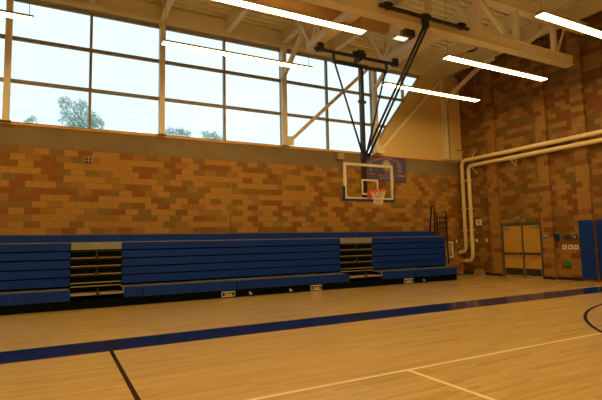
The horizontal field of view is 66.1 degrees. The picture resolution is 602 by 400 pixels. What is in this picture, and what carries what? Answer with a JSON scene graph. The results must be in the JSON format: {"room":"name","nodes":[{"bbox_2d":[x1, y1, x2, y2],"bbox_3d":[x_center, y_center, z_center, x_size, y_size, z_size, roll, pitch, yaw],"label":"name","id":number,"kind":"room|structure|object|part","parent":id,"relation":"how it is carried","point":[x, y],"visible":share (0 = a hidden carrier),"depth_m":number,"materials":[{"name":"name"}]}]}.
{"room":"sports hall","nodes":[
{"label":"sports hall","id":0,"kind":"room"},
{"bbox_2d":[0,145,463,292],"bbox_3d":[-6.159,0.788,14.756,31.000,4.600,0.350,2,-6,-28],"label":"wall","id":1,"kind":"structure","parent":0,"point":[44,191],"depth_m":16.03,"materials":[{"name":"brown brick"}]},
{"bbox_2d":[0,34,4,81],"bbox_3d":[-10.732,-4.278,12.772,4.560,3.920,0.130,2,-6,-28],"label":"window","id":2,"kind":"structure","parent":1,"relation":"in","point":[2,36],"depth_m":13.75,"materials":[{"name":"brown metal"}]},
{"bbox_2d":[84,156,92,164],"bbox_3d":[-6.640,-1.219,14.443,0.254,0.252,0.108,2,-6,-28],"label":"fire alarm strobe","id":3,"kind":"object","parent":1,"relation":"attached to","point":[87,160],"visible":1,"depth_m":14.42,"materials":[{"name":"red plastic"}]},
{"bbox_2d":[11,0,417,134],"bbox_3d":[-7.244,-4.185,14.602,28.700,3.920,0.170,2,-6,-28],"label":"window","id":4,"kind":"structure","parent":1,"relation":"in","point":[90,50],"depth_m":14.94,"materials":[{"name":"brown metal"}]},
{"bbox_2d":[165,28,281,145],"bbox_3d":[-2.794,-4.061,16.987,4.640,3.920,0.130,2,-6,-28],"label":"window","id":5,"kind":"structure","parent":1,"relation":"in","point":[223,71],"depth_m":16.95,"materials":[{"name":"brown metal"}]},
{"bbox_2d":[0,124,459,175],"bbox_3d":[-6.210,-1.821,14.987,31.000,0.640,0.362,2,-6,-28],"label":"trim","id":6,"kind":"structure","parent":1,"relation":"on","point":[10,135],"depth_m":15.90,"materials":[{"name":"concrete"}]},
{"bbox_2d":[0,121,459,162],"bbox_3d":[-6.208,-2.169,15.001,31.000,0.065,0.400,2,-6,-28],"label":"trim","id":7,"kind":"structure","parent":1,"relation":"attached to","point":[1,122],"depth_m":16.14,"materials":[{"name":"orange paint"}]},
{"bbox_2d":[0,0,13,121],"bbox_3d":[-8.626,-4.237,13.625,0.280,3.905,0.260,2,-6,-28],"label":"steel column","id":8,"kind":"structure","parent":7,"relation":"on","point":[9,3],"depth_m":13.53,"materials":[{"name":"beige metal"}]},
{"bbox_2d":[157,21,166,135],"bbox_3d":[-4.715,-4.130,15.702,0.280,3.905,0.260,2,-6,-28],"label":"steel column","id":9,"kind":"structure","parent":7,"relation":"on","point":[161,131],"depth_m":15.62,"materials":[{"name":"beige metal"}]},
{"bbox_2d":[279,45,288,145],"bbox_3d":[-0.653,-4.019,17.859,0.280,3.905,0.260,2,-6,-28],"label":"steel column","id":10,"kind":"structure","parent":7,"relation":"on","point":[284,120],"depth_m":17.78,"materials":[{"name":"beige metal"}]},
{"bbox_2d":[283,22,309,74],"bbox_3d":[-0.167,-5.558,17.022,0.140,1.317,2.078,2,-6,-28],"label":"knee brace","id":11,"kind":"object","parent":10,"relation":"attached to","point":[306,25],"visible":0.79,"depth_m":16.98,"materials":[{"name":"beige metal"}]},
{"bbox_2d":[288,64,372,145],"bbox_3d":[1.230,-3.974,18.855,4.262,3.876,0.152,2,-6,-28],"label":"diagonal brace","id":12,"kind":"object","parent":10,"relation":"attached to","point":[290,138],"visible":0.93,"depth_m":18.52,"materials":[{"name":"beige metal"}]},
{"bbox_3d":[-0.430,-2.271,17.721,0.350,0.350,0.020,2,-6,-28],"label":"gusset plate","id":13,"kind":"part","parent":12,"relation":"part of","materials":[{"name":"beige metal"}]},
{"bbox_2d":[371,64,380,153],"bbox_3d":[3.188,-3.914,19.898,0.280,3.905,0.260,2,-6,-28],"label":"steel column","id":14,"kind":"structure","parent":7,"relation":"on","point":[374,95],"depth_m":19.86,"materials":[{"name":"beige metal"}]},
{"bbox_2d":[374,45,399,87],"bbox_3d":[3.650,-5.499,19.109,0.140,1.218,1.977,2,-6,-28],"label":"knee brace","id":15,"kind":"object","parent":14,"relation":"attached to","point":[378,82],"visible":0.29,"depth_m":19.57,"materials":[{"name":"beige metal"}]},
{"bbox_2d":[379,79,441,153],"bbox_3d":[4.939,-3.846,20.823,3.924,3.825,0.152,2,-6,-28],"label":"diagonal brace","id":16,"kind":"object","parent":14,"relation":"attached to","point":[381,147],"visible":0.96,"depth_m":20.61,"materials":[{"name":"beige metal"}]},
{"bbox_3d":[3.429,-2.166,19.770,0.350,0.350,0.020,2,-6,-28],"label":"gusset plate","id":17,"kind":"part","parent":16,"relation":"part of","materials":[{"name":"beige metal"}]},
{"bbox_2d":[440,77,450,159],"bbox_3d":[6.763,-3.816,21.797,0.280,3.905,0.260,2,-6,-28],"label":"steel column","id":18,"kind":"structure","parent":7,"relation":"on","point":[442,84],"depth_m":21.73,"materials":[{"name":"beige metal"}]},
{"bbox_2d":[444,55,494,100],"bbox_3d":[7.440,-5.392,20.604,0.140,1.229,2.867,2,-6,-28],"label":"knee brace","id":19,"kind":"object","parent":18,"relation":"attached to","point":[487,59],"visible":0.93,"depth_m":20.52,"materials":[{"name":"beige metal"}]},
{"bbox_3d":[7.998,-5.948,19.583,0.024,0.240,0.450,2,-6,-28],"label":"gusset plate","id":20,"kind":"part","parent":19,"relation":"part of","materials":[{"name":"beige metal"}]},
{"bbox_2d":[229,161,231,232],"bbox_3d":[-2.521,-0.102,16.568,0.060,2.610,0.034,2,-6,-28],"label":"conduit","id":21,"kind":"object","parent":1,"relation":"attached to","point":[230,161],"visible":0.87,"depth_m":16.55,"materials":[{"name":"beige plastic"}]},
{"bbox_2d":[286,52,372,153],"bbox_3d":[1.157,-3.953,19.086,4.390,3.920,0.130,2,-6,-28],"label":"window","id":22,"kind":"structure","parent":1,"relation":"in","point":[326,88],"depth_m":19.02,"materials":[{"name":"brown metal"}]},
{"bbox_2d":[336,153,343,159],"bbox_3d":[1.587,-1.769,18.845,0.290,0.250,0.172,2,-6,-28],"label":"wall speaker","id":23,"kind":"object","parent":1,"relation":"attached to","point":[339,156],"visible":1,"depth_m":18.78,"materials":[{"name":"beige plastic"}]},
{"bbox_2d":[367,155,406,182],"bbox_3d":[3.732,-1.341,20.020,2.100,1.100,0.034,2,-6,-28],"label":"banner","id":24,"kind":"object","parent":1,"relation":"attached to","point":[399,164],"visible":0.84,"depth_m":20.00,"materials":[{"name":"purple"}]},
{"bbox_2d":[378,71,419,137],"bbox_3d":[4.333,-3.882,20.774,2.903,3.951,0.130,2,-6,-28],"label":"window","id":25,"kind":"structure","parent":1,"relation":"in","point":[402,99],"depth_m":20.85,"materials":[{"name":"brown metal"}]},
{"bbox_2d":[448,241,453,257],"bbox_3d":[6.885,2.293,21.339,0.340,0.750,0.049,2,-6,-28],"label":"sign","id":26,"kind":"object","parent":1,"relation":"attached to","point":[451,253],"visible":0.71,"depth_m":21.34,"materials":[{"name":"beige paint"}]},
{"bbox_3d":[6.880,2.294,21.348,0.180,0.590,0.029,2,-6,-28],"label":"panel","id":27,"kind":"part","parent":26,"relation":"part of","materials":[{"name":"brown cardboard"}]},
{"bbox_2d":[40,0,456,80],"bbox_3d":[-6.202,-6.436,15.210,31.000,0.650,0.220,2,-6,-28],"label":"trim","id":28,"kind":"structure","parent":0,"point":[133,9],"depth_m":16.76,"materials":[{"name":"beige metal"}]},
{"bbox_2d":[0,274,601,399],"bbox_3d":[-0.047,2.025,3.184,31.000,0.203,26.000,2,-6,-28],"label":"floor","id":29,"kind":"structure","parent":0,"point":[470,336],"depth_m":7.16,"materials":[{"name":"brown wood"}]},
{"bbox_2d":[0,235,70,314],"bbox_3d":[-8.853,1.886,11.662,5.395,1.943,2.304,2,-6,-28],"label":"bleachers","id":30,"kind":"object","parent":29,"relation":"on","point":[27,262],"visible":1,"depth_m":11.95,"materials":[{"name":"blue plastic"}]},
{"bbox_2d":[68,234,123,309],"bbox_3d":[-5.888,1.966,13.220,1.295,1.943,2.295,2,-6,-28],"label":"stairs","id":31,"kind":"structure","parent":29,"relation":"on","point":[95,260],"depth_m":12.70,"materials":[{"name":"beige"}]},
{"bbox_3d":[-5.644,1.748,12.772,1.275,0.690,0.050,2,-6,-28],"label":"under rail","id":32,"kind":"part","parent":31,"relation":"part of","materials":[{"name":"brown metal"}]},
{"bbox_3d":[-5.764,1.288,13.022,1.275,0.207,0.580,2,-6,-28],"label":"panel","id":33,"kind":"part","parent":31,"relation":"part of","materials":[{"name":"beige wood"}]},
{"bbox_2d":[119,232,349,305],"bbox_3d":[-2.099,2.071,15.249,7.295,1.943,2.304,2,-6,-28],"label":"bleachers","id":34,"kind":"object","parent":29,"relation":"on","point":[146,258],"visible":0.99,"depth_m":14.36,"materials":[{"name":"blue plastic"}]},
{"bbox_2d":[311,285,321,289],"bbox_3d":[0.511,2.893,15.290,0.390,0.110,0.006,2,-6,-28],"label":"print","id":35,"kind":"object","parent":34,"relation":"attached to","point":[313,287],"depth_m":15.29,"materials":[{"name":"grey plastic"}]},
{"bbox_2d":[317,232,381,287],"bbox_3d":[1.752,2.175,17.277,1.400,1.943,2.295,2,-6,-28],"label":"stairs","id":36,"kind":"structure","parent":29,"relation":"on","point":[355,257],"depth_m":16.78,"materials":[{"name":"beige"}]},
{"bbox_3d":[1.875,1.496,17.079,1.380,0.207,0.580,2,-6,-28],"label":"panel","id":37,"kind":"part","parent":36,"relation":"part of","materials":[{"name":"beige wood"}]},
{"bbox_3d":[1.996,1.957,16.829,1.380,0.690,0.050,2,-6,-28],"label":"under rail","id":38,"kind":"part","parent":36,"relation":"part of","materials":[{"name":"brown metal"}]},
{"bbox_2d":[361,231,456,284],"bbox_3d":[3.998,2.237,18.487,3.695,1.943,2.304,2,-6,-28],"label":"bleachers","id":39,"kind":"object","parent":29,"relation":"on","point":[423,252],"visible":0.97,"depth_m":17.85,"materials":[{"name":"blue plastic"}]},
{"bbox_2d":[429,205,435,235],"bbox_3d":[5.561,1.015,19.675,0.070,1.561,0.450,2,-6,-28],"label":"guard rail","id":40,"kind":"object","parent":39,"relation":"attached to","point":[431,212],"visible":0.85,"depth_m":19.68,"materials":[{"name":"black metal"}]},
{"bbox_2d":[435,211,449,263],"bbox_3d":[5.840,1.555,19.121,0.070,2.165,0.630,2,-6,-28],"label":"guard rail","id":41,"kind":"object","parent":39,"relation":"attached to","point":[441,224],"visible":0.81,"depth_m":19.02,"materials":[{"name":"black metal"}]},
{"bbox_2d":[473,269,485,274],"bbox_3d":[7.926,3.196,20.580,0.350,0.267,0.400,2,-6,-28],"label":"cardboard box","id":42,"kind":"object","parent":29,"relation":"on","point":[477,271],"visible":1,"depth_m":20.47,"materials":[{"name":"brown cardboard"}]},
{"bbox_2d":[137,0,576,65],"bbox_3d":[-0.257,-8.051,4.151,31.650,0.250,26.700,2,-6,-28],"label":"ceiling","id":43,"kind":"structure","parent":0,"point":[212,8],"depth_m":17.15,"materials":[{"name":"beige paint"}]},
{"bbox_2d":[0,0,33,21],"bbox_3d":[-8.908,-5.871,10.635,4.850,2.568,0.262,2,-6,-28],"label":"pendant light","id":44,"kind":"object","parent":43,"relation":"hanging from","point":[10,14],"visible":1,"depth_m":11.46,"materials":[{"name":"beige paint"}]},
{"bbox_2d":[161,22,312,70],"bbox_3d":[-1.827,-5.677,14.396,4.850,2.568,0.262,2,-6,-28],"label":"pendant light","id":45,"kind":"object","parent":43,"relation":"hanging from","point":[164,41],"visible":1,"depth_m":14.11,"materials":[{"name":"beige plastic"}]},
{"bbox_2d":[215,0,366,33],"bbox_3d":[-0.404,-6.018,11.947,4.850,2.568,0.262,2,-6,-28],"label":"pendant light","id":46,"kind":"object","parent":43,"relation":"hanging from","point":[243,3],"visible":1,"depth_m":11.90,"materials":[{"name":"beige paint"}]},
{"bbox_2d":[248,0,391,34],"bbox_3d":[-5.256,-5.556,9.992,17.820,0.570,0.570,2,-6,-28],"label":"air duct","id":47,"kind":"object","parent":43,"relation":"hanging from","point":[372,25],"visible":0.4,"depth_m":12.89,"materials":[{"name":"brown paint"}]},
{"bbox_2d":[314,1,469,204],"bbox_3d":[2.689,-2.486,13.512,3.900,5.207,2.540,2,-6,-28],"label":"basketball hoop","id":48,"kind":"object","parent":43,"relation":"hanging from","point":[359,55],"visible":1,"depth_m":14.06,"materials":[{"name":"black paint"}]},
{"bbox_3d":[2.062,-0.553,14.017,1.810,1.080,0.060,2,-6,-28],"label":"frame","id":49,"kind":"part","parent":48,"relation":"part of","materials":[{"name":"beige paint"}]},
{"bbox_2d":[392,5,408,40],"bbox_3d":[3.042,-6.008,14.309,0.440,2.125,0.260,2,-6,-28],"label":"panel light","id":50,"kind":"object","parent":43,"relation":"hanging from","point":[397,37],"visible":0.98,"depth_m":14.18,"materials":[{"name":"beige paint"}]},
{"bbox_2d":[400,3,414,39],"bbox_3d":[3.302,-6.052,14.460,0.380,2.020,0.265,2,-6,-28],"label":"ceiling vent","id":51,"kind":"object","parent":43,"relation":"in","point":[410,33],"visible":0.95,"depth_m":14.29,"materials":[{"name":"brown metal"}]},
{"bbox_2d":[383,40,479,101],"bbox_3d":[5.132,-5.417,18.084,4.850,2.568,0.262,2,-6,-28],"label":"pendant light","id":52,"kind":"object","parent":43,"relation":"hanging from","point":[388,84],"visible":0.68,"depth_m":17.87,"materials":[{"name":"beige paint"}]},
{"bbox_2d":[443,6,547,80],"bbox_3d":[6.619,-5.657,15.659,4.850,2.568,0.262,2,-6,-28],"label":"pendant light","id":53,"kind":"object","parent":43,"relation":"hanging from","point":[447,56],"visible":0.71,"depth_m":15.35,"materials":[{"name":"beige paint"}]},
{"bbox_2d":[535,0,601,37],"bbox_3d":[8.367,-6.079,13.391,4.850,2.568,0.262,2,-6,-28],"label":"pendant light","id":54,"kind":"object","parent":43,"relation":"hanging from","point":[541,14],"visible":1,"depth_m":12.68,"materials":[{"name":"beige paint"}]},
{"bbox_2d":[454,11,601,281],"bbox_3d":[13.608,-2.621,11.001,0.480,9.900,26.100,2,-6,-28],"label":"wall","id":55,"kind":"structure","parent":0,"point":[557,189],"depth_m":18.36,"materials":[{"name":"brown brick"}]},
{"bbox_2d":[379,76,442,159],"bbox_3d":[5.251,-3.839,21.288,4.950,3.920,0.300,2,-6,-28],"label":"wall","id":56,"kind":"structure","parent":55,"relation":"attached to","point":[421,135],"depth_m":21.16,"materials":[{"name":"beige paint"}]},
{"bbox_2d":[299,0,588,68],"bbox_3d":[-3.213,-5.907,9.639,30.880,1.770,0.320,2,-6,-28],"label":"roof truss","id":57,"kind":"object","parent":55,"relation":"attached to","point":[476,36],"visible":0.87,"depth_m":14.31,"materials":[{"name":"beige metal"}]},
{"bbox_2d":[88,0,96,4],"bbox_3d":[-0.760,-7.660,3.745,0.240,0.560,25.530,2,-6,-28],"label":"joist","id":58,"kind":"object","parent":57,"relation":"on","point":[93,2],"visible":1,"depth_m":14.68,"materials":[{"name":"beige metal"}]},
{"bbox_2d":[159,0,174,18],"bbox_3d":[1.182,-7.607,4.777,0.240,0.560,25.530,2,-6,-28],"label":"joist","id":59,"kind":"object","parent":57,"relation":"on","point":[166,5],"visible":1,"depth_m":15.41,"materials":[{"name":"beige metal"}]},
{"bbox_2d":[225,5,249,32],"bbox_3d":[3.257,-7.550,5.879,0.240,0.560,25.530,2,-6,-28],"label":"joist","id":60,"kind":"object","parent":57,"relation":"on","point":[237,13],"visible":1,"depth_m":16.29,"materials":[{"name":"beige metal"}]},
{"bbox_2d":[280,19,306,43],"bbox_3d":[5.244,-7.496,6.934,0.240,0.560,25.530,2,-6,-28],"label":"joist","id":61,"kind":"object","parent":57,"relation":"on","point":[292,28],"visible":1,"depth_m":17.47,"materials":[{"name":"beige metal"}]},
{"bbox_2d":[296,12,359,52],"bbox_3d":[0.609,-5.869,13.871,0.260,2.320,3.518,2,-6,-28],"label":"strut","id":62,"kind":"object","parent":57,"relation":"attached to","point":[325,34],"visible":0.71,"depth_m":13.62,"materials":[{"name":"beige metal"}]},
{"bbox_2d":[328,0,410,50],"bbox_3d":[7.186,-7.443,7.965,0.240,0.560,25.530,2,-6,-28],"label":"joist","id":63,"kind":"object","parent":57,"relation":"on","point":[342,38],"visible":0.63,"depth_m":18.22,"materials":[{"name":"beige metal"}]},
{"bbox_2d":[365,0,439,66],"bbox_3d":[3.125,-5.800,15.207,0.260,2.320,3.518,2,-6,-28],"label":"strut","id":64,"kind":"object","parent":57,"relation":"attached to","point":[406,48],"visible":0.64,"depth_m":15.08,"materials":[{"name":"beige metal"}]},
{"bbox_2d":[388,4,496,61],"bbox_3d":[9.879,-7.369,9.396,0.240,0.560,25.530,2,-6,-28],"label":"joist","id":65,"kind":"object","parent":57,"relation":"on","point":[456,18],"visible":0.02,"depth_m":17.02,"materials":[{"name":"beige metal"}]},
{"bbox_2d":[418,0,574,71],"bbox_3d":[11.512,-7.325,10.263,0.240,0.560,25.530,2,-6,-28],"label":"joist","id":66,"kind":"object","parent":57,"relation":"on","point":[456,48],"visible":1,"depth_m":18.75,"materials":[{"name":"beige metal"}]},
{"bbox_2d":[440,0,601,77],"bbox_3d":[12.705,-7.252,10.892,0.240,0.640,25.530,2,-6,-28],"label":"joist","id":67,"kind":"object","parent":57,"relation":"on","point":[578,10],"visible":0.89,"depth_m":17.97,"materials":[{"name":"beige metal"}]},
{"bbox_2d":[445,79,461,160],"bbox_3d":[7.236,-3.800,22.059,0.720,3.900,0.240,2,-6,-28],"label":"wall","id":68,"kind":"structure","parent":55,"relation":"attached to","point":[453,110],"depth_m":21.92,"materials":[{"name":"beige paint"}]},
{"bbox_2d":[476,219,481,225],"bbox_3d":[8.055,1.015,20.961,0.069,0.280,0.280,2,-6,-28],"label":"thermostat box","id":69,"kind":"object","parent":55,"relation":"attached to","point":[478,221],"visible":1,"depth_m":20.94,"materials":[{"name":"beige paint"}]},
{"bbox_2d":[503,225,523,276],"bbox_3d":[8.863,2.135,19.338,0.108,2.105,0.880,2,-6,-28],"label":"door","id":70,"kind":"structure","parent":55,"relation":"in","point":[512,236],"depth_m":19.34,"materials":[{"name":"brown wood"}]},
{"bbox_3d":[8.896,2.974,19.271,0.008,0.280,0.830,2,-6,-28],"label":"kick plate","id":71,"kind":"part","parent":70,"relation":"part of","materials":[{"name":"brown metal"}]},
{"bbox_2d":[514,215,520,220],"bbox_3d":[8.992,0.757,19.213,0.064,0.220,0.297,2,-6,-28],"label":"exit sign","id":72,"kind":"object","parent":55,"relation":"attached to","point":[516,218],"visible":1,"depth_m":19.18,"materials":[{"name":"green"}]},
{"bbox_2d":[500,221,544,278],"bbox_3d":[9.069,2.043,19.008,0.059,2.240,1.900,2,-6,-28],"label":"door frame","id":73,"kind":"structure","parent":55,"relation":"attached to","point":[538,222],"depth_m":18.93,"materials":[{"name":"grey metal"}]},
{"bbox_2d":[464,271,582,280],"bbox_3d":[8.900,3.130,19.166,0.160,0.110,5.610,2,-6,-28],"label":"baseboard","id":74,"kind":"structure","parent":55,"relation":"attached to","point":[486,273],"depth_m":17.71,"materials":[{"name":"black paint"}]},
{"bbox_2d":[458,129,601,253],"bbox_3d":[13.464,-0.928,10.610,0.320,4.672,25.648,2,-6,-28],"label":"drain pipe","id":75,"kind":"object","parent":55,"relation":"attached to","point":[597,132],"visible":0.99,"depth_m":20.10,"materials":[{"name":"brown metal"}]},
{"bbox_2d":[459,138,601,262],"bbox_3d":[13.473,-0.479,10.569,0.320,4.529,25.648,2,-6,-28],"label":"drain pipe","id":76,"kind":"object","parent":55,"relation":"attached to","point":[598,140],"visible":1,"depth_m":20.22,"materials":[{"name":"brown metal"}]},
{"bbox_2d":[523,225,542,277],"bbox_3d":[9.275,2.056,18.565,0.108,2.105,0.740,2,-6,-28],"label":"door","id":77,"kind":"structure","parent":55,"relation":"in","point":[531,233],"depth_m":18.56,"materials":[{"name":"brown wood"}]},
{"bbox_3d":[9.309,2.896,18.498,0.008,0.280,0.690,2,-6,-28],"label":"kick plate","id":78,"kind":"part","parent":77,"relation":"part of","materials":[{"name":"brown metal"}]},
{"bbox_2d":[554,234,559,240],"bbox_3d":[9.752,1.435,17.722,0.089,0.270,0.250,2,-6,-28],"label":"box","id":79,"kind":"object","parent":55,"relation":"attached to","point":[556,236],"visible":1,"depth_m":17.65,"materials":[{"name":"blue plastic"}]},
{"bbox_2d":[564,261,570,266],"bbox_3d":[9.969,2.382,17.297,0.059,0.200,0.230,2,-6,-28],"label":"box","id":80,"kind":"object","parent":55,"relation":"attached to","point":[567,263],"visible":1,"depth_m":17.27,"materials":[{"name":"green plastic"}]},
{"bbox_2d":[578,220,597,279],"bbox_3d":[10.242,1.774,16.526,0.069,2.120,0.510,2,-6,-28],"label":"pad","id":81,"kind":"object","parent":55,"relation":"attached to","point":[586,228],"visible":1,"depth_m":16.49,"materials":[{"name":"blue fabric"}]},
{"bbox_2d":[595,219,601,280],"bbox_3d":[10.856,1.692,15.650,0.068,2.140,1.580,2,-6,-28],"label":"pad","id":82,"kind":"object","parent":55,"relation":"attached to","point":[599,221],"visible":1,"depth_m":16.25,"materials":[{"name":"blue fabric"}]},
{"label":"outside","id":83,"kind":"structure","parent":0,"visible":0},
{"bbox_3d":[-18.960,8.609,67.249,150.000,0.200,102.500,2,-6,-28],"label":"ground","id":84,"kind":"structure","parent":83,"visible":0},
{"bbox_2d":[23,115,39,123],"bbox_3d":[-22.991,-0.633,38.961,1.691,13.292,1.808,2,-6,-28],"label":"tree","id":85,"kind":"object","parent":84,"relation":"on","point":[31,118],"visible":0.21,"depth_m":39.54,"materials":[{"name":"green plant"}]},
{"bbox_2d":[58,96,104,128],"bbox_3d":[-19.524,-1.552,40.989,3.964,15.343,2.349,2,-6,-28],"label":"tree","id":86,"kind":"object","parent":84,"relation":"on","point":[82,117],"visible":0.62,"depth_m":41.11,"materials":[{"name":"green plant"}]},
{"bbox_2d":[165,126,190,136],"bbox_3d":[-12.007,-0.464,44.941,2.788,13.579,2.066,-1,-5,-3],"label":"tree","id":87,"kind":"object","parent":84,"relation":"on","point":[181,132],"visible":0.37,"depth_m":45.30,"materials":[{"name":"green plant"}]},
{"bbox_2d":[200,131,222,139],"bbox_3d":[-8.883,-0.371,46.467,2.270,13.541,1.867,-1,-5,3],"label":"tree","id":88,"kind":"object","parent":84,"relation":"on","point":[207,135],"visible":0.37,"depth_m":46.80,"materials":[{"name":"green plant"}]}
]}

